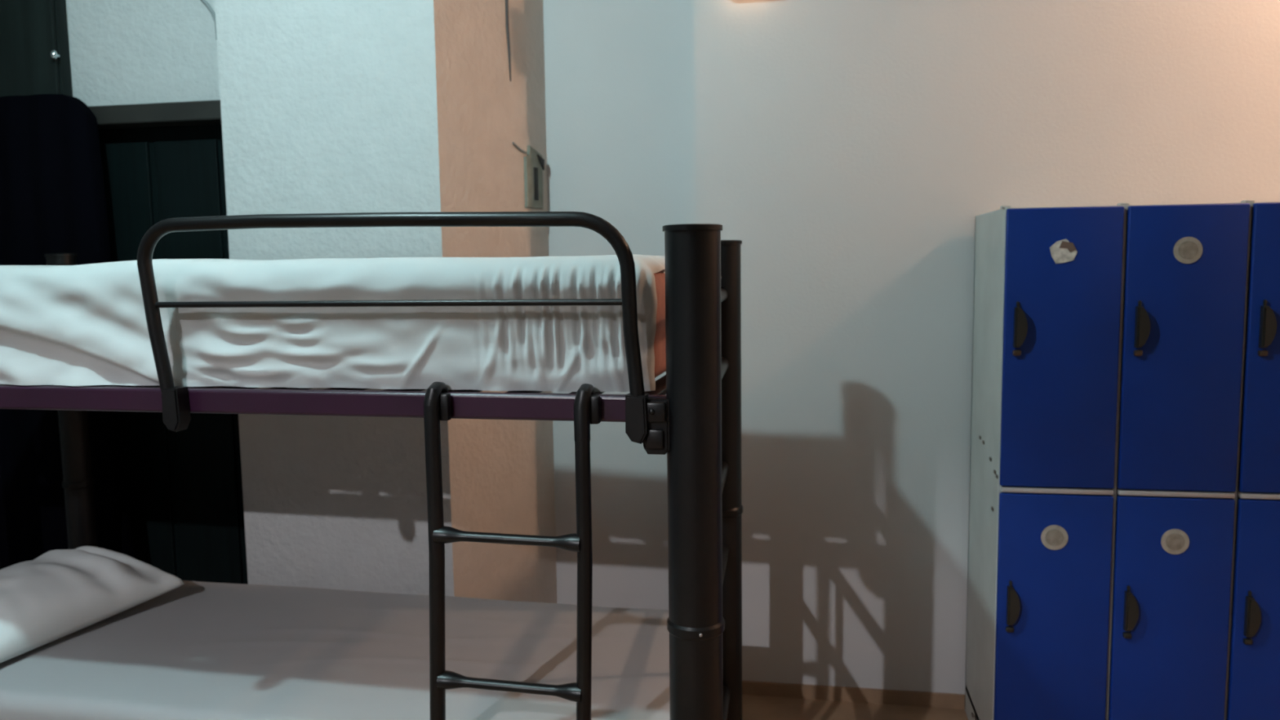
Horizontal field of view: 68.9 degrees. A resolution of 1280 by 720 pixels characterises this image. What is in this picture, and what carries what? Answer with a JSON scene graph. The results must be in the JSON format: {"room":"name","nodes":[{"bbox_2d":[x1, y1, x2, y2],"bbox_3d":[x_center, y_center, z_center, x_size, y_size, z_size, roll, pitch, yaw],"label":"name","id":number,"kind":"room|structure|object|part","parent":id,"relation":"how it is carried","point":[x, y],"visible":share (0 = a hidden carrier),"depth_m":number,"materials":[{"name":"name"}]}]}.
{"room":"dormitory","nodes":[
{"label":"dormitory","id":0,"kind":"room"},
{"bbox_2d":[65,0,220,106],"bbox_3d":[-2.197,-1.542,3.851,1.730,1.135,0.700,0,6,10],"label":"wall","id":1,"kind":"structure","parent":0,"point":[122,51],"depth_m":3.47,"materials":[{"name":"paint"}]},
{"bbox_2d":[88,99,222,128],"bbox_3d":[-1.804,-0.916,3.489,0.835,0.070,0.100,0,6,10],"label":"trim","id":2,"kind":"structure","parent":1,"relation":"attached to","point":[202,112],"depth_m":3.44,"materials":[{"name":"brown wood"}]},
{"bbox_2d":[97,124,248,584],"bbox_3d":[-2.181,0.151,3.748,1.810,2.215,0.075,0,6,10],"label":"door","id":3,"kind":"structure","parent":1,"relation":"in","point":[184,487],"depth_m":3.64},
{"bbox_2d":[200,0,217,39],"bbox_3d":[-1.589,-1.277,3.402,0.111,0.221,0.014,0,6,10],"label":"cable","id":4,"kind":"object","parent":1,"relation":"attached to","point":[207,5],"visible":0.68,"depth_m":3.39,"materials":[{"name":"grey plastic"}]},
{"bbox_2d":[214,0,557,603],"bbox_3d":[-0.879,-0.423,3.606,0.980,3.350,0.950,0,6,10],"label":"wall pillar","id":5,"kind":"structure","parent":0,"point":[327,106],"depth_m":3.20,"materials":[{"name":"paint"}]},
{"bbox_2d":[505,0,511,81],"bbox_3d":[-0.481,-1.210,3.396,0.012,0.379,0.024,2,6,25],"label":"cable","id":6,"kind":"object","parent":5,"relation":"attached to","point":[506,1],"visible":1,"depth_m":3.39,"materials":[{"name":"grey plastic"}]},
{"bbox_2d":[511,142,544,208],"bbox_3d":[-0.421,-0.698,3.548,0.018,0.236,0.204,2,6,25],"label":"wall box","id":7,"kind":"object","parent":5,"relation":"attached to","point":[534,162],"visible":1,"depth_m":3.57,"materials":[{"name":"beige plastic"}]},
{"bbox_3d":[-0.407,-0.701,3.584,0.012,0.235,0.122,2,6,25],"label":"plate","id":8,"kind":"part","parent":7,"relation":"part of","materials":[{"name":"white plastic"}]},
{"bbox_2d":[742,694,968,719],"bbox_3d":[-0.345,1.625,0.380,6.800,0.100,7.700,0,6,10],"label":"floor","id":9,"kind":"structure","parent":0,"point":[753,707],"depth_m":3.36,"materials":[{"name":"wood"}]},
{"bbox_2d":[0,0,72,97],"bbox_3d":[-2.531,-0.391,3.614,0.821,3.330,0.101,0,6,10],"label":"wardrobe","id":10,"kind":"object","parent":9,"relation":"on","point":[35,59],"visible":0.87,"depth_m":3.47,"materials":[{"name":"black wood"}]},
{"bbox_3d":[-2.154,-1.123,3.438,0.022,0.033,0.032,0,6,10],"label":"knob","id":11,"kind":"part","parent":10,"relation":"part of","materials":[{"name":"silver metal"}]},
{"bbox_2d":[0,93,134,569],"bbox_3d":[-2.243,-0.059,3.533,0.562,1.839,0.081,0,6,10],"label":"coat","id":12,"kind":"object","parent":10,"relation":"hanging from","point":[52,193],"visible":0.53,"depth_m":3.47,"materials":[{"name":"black fabric"}]},
{"bbox_2d":[0,211,742,719],"bbox_3d":[-0.966,0.493,2.632,2.523,1.723,1.070,0,6,12],"label":"bunk bed","id":13,"kind":"object","parent":9,"relation":"on","point":[697,423],"visible":0.77,"depth_m":1.94,"materials":[{"name":"black paint"}]},
{"bbox_3d":[-2.010,0.467,3.342,0.098,1.663,0.098,0,6,12],"label":"post","id":14,"kind":"part","parent":13,"relation":"part of","materials":[{"name":"black metal"}]},
{"bbox_3d":[-1.065,0.092,2.142,2.300,0.055,0.032,0,6,12],"label":"rail","id":15,"kind":"part","parent":13,"relation":"part of","materials":[{"name":"black metal"}]},
{"bbox_3d":[-0.548,-0.079,1.965,1.139,0.463,0.047,0,6,12],"label":"guard rail","id":16,"kind":"part","parent":13,"relation":"part of","materials":[{"name":"black metal"}]},
{"bbox_2d":[653,270,666,377],"bbox_3d":[-0.968,-0.120,2.590,2.223,0.276,0.876,0,6,12],"label":"mattress","id":17,"kind":"object","parent":13,"relation":"on","point":[660,344],"visible":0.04,"depth_m":2.01,"materials":[{"name":"fabric"}]},
{"bbox_2d":[0,254,665,391],"bbox_3d":[-0.988,-0.131,2.577,2.269,0.294,0.949,0,6,12],"label":"sheet","id":18,"kind":"object","parent":17,"relation":"on","point":[81,325],"visible":0.9,"depth_m":2.07,"materials":[{"name":"grey fabric"}]},
{"bbox_3d":[0.116,0.573,1.946,0.120,1.670,0.120,0,6,12],"label":"post","id":19,"kind":"part","parent":13,"relation":"part of","materials":[{"name":"black metal"}]},
{"bbox_3d":[0.260,0.483,2.862,0.112,1.663,0.112,0,6,12],"label":"post","id":20,"kind":"part","parent":13,"relation":"part of","materials":[{"name":"black metal"}]},
{"bbox_3d":[-0.948,0.929,2.683,2.238,0.220,0.878,0,6,12],"label":"mattress","id":21,"kind":"object","parent":13,"relation":"on","visible":0},
{"bbox_2d":[0,580,670,719],"bbox_3d":[-0.948,0.918,2.681,2.266,0.236,0.910,0,6,12],"label":"sheet","id":22,"kind":"object","parent":21,"relation":"on","point":[193,650],"visible":0.73,"depth_m":2.54,"materials":[{"name":"grey fabric"}]},
{"bbox_2d":[0,546,185,662],"bbox_3d":[-1.810,0.707,2.800,0.459,0.194,0.661,2,6,25],"label":"pillow","id":23,"kind":"object","parent":22,"relation":"on","point":[58,593],"visible":1,"depth_m":2.75,"materials":[{"name":"white fabric"}]},
{"bbox_2d":[964,200,1279,719],"bbox_3d":[1.748,0.409,2.897,1.314,1.762,0.522,0,6,10],"label":"lockers","id":24,"kind":"object","parent":9,"relation":"on","point":[1124,532],"visible":1,"depth_m":2.70,"materials":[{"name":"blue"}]},
{"bbox_3d":[1.115,0.734,2.787,0.034,0.116,0.023,0,6,10],"label":"handle","id":25,"kind":"part","parent":24,"relation":"part of","materials":[{"name":"black metal"}]},
{"bbox_3d":[1.103,-0.094,2.704,0.034,0.116,0.023,0,6,10],"label":"handle","id":26,"kind":"part","parent":24,"relation":"part of","materials":[{"name":"black"}]},
{"bbox_3d":[1.232,0.802,2.794,0.316,0.815,0.020,0,6,10],"label":"locker door","id":27,"kind":"part","parent":24,"relation":"part of","materials":[{"name":"blue metal"}]},
{"bbox_3d":[1.221,-0.031,2.711,0.316,0.815,0.020,0,6,10],"label":"locker door","id":28,"kind":"part","parent":24,"relation":"part of","materials":[{"name":"blue metal"}]},
{"bbox_3d":[1.437,0.736,2.730,0.034,0.116,0.023,0,6,10],"label":"handle","id":29,"kind":"part","parent":24,"relation":"part of","materials":[{"name":"black metal"}]},
{"bbox_3d":[1.426,-0.093,2.648,0.034,0.116,0.023,0,6,10],"label":"handle","id":30,"kind":"part","parent":24,"relation":"part of","materials":[{"name":"black metal"}]},
{"bbox_3d":[1.553,0.803,2.738,0.312,0.815,0.020,0,6,10],"label":"locker door","id":31,"kind":"part","parent":24,"relation":"part of","materials":[{"name":"blue metal"}]},
{"bbox_3d":[1.541,-0.030,2.655,0.312,0.815,0.020,0,6,10],"label":"locker door","id":32,"kind":"part","parent":24,"relation":"part of","materials":[{"name":"blue metal"}]},
{"bbox_3d":[1.756,0.737,2.675,0.034,0.116,0.023,0,6,10],"label":"handle","id":33,"kind":"part","parent":24,"relation":"part of","materials":[{"name":"black metal"}]},
{"bbox_3d":[1.871,0.804,2.682,0.312,0.815,0.020,0,6,10],"label":"locker door","id":34,"kind":"part","parent":24,"relation":"part of","materials":[{"name":"blue metal"}]},
{"bbox_3d":[1.860,-0.029,2.599,0.312,0.815,0.020,0,6,10],"label":"locker door","id":35,"kind":"part","parent":24,"relation":"part of","materials":[{"name":"blue metal"}]},
{"bbox_3d":[1.744,-0.092,2.592,0.034,0.116,0.023,0,6,10],"label":"handle","id":36,"kind":"part","parent":24,"relation":"part of","materials":[{"name":"black"}]},
{"bbox_2d":[542,0,1279,693],"bbox_3d":[1.463,-0.436,3.413,4.100,3.350,0.520,0,6,10],"label":"wall","id":37,"kind":"structure","parent":0,"point":[853,150],"depth_m":3.30,"materials":[{"name":"paint"}]},
{"bbox_2d":[742,680,964,709],"bbox_3d":[1.844,1.233,3.244,3.280,0.050,0.013,0,6,10],"label":"baseboard","id":38,"kind":"structure","parent":37,"relation":"attached to","point":[926,699],"depth_m":3.42,"materials":[{"name":"wood"}]}
]}

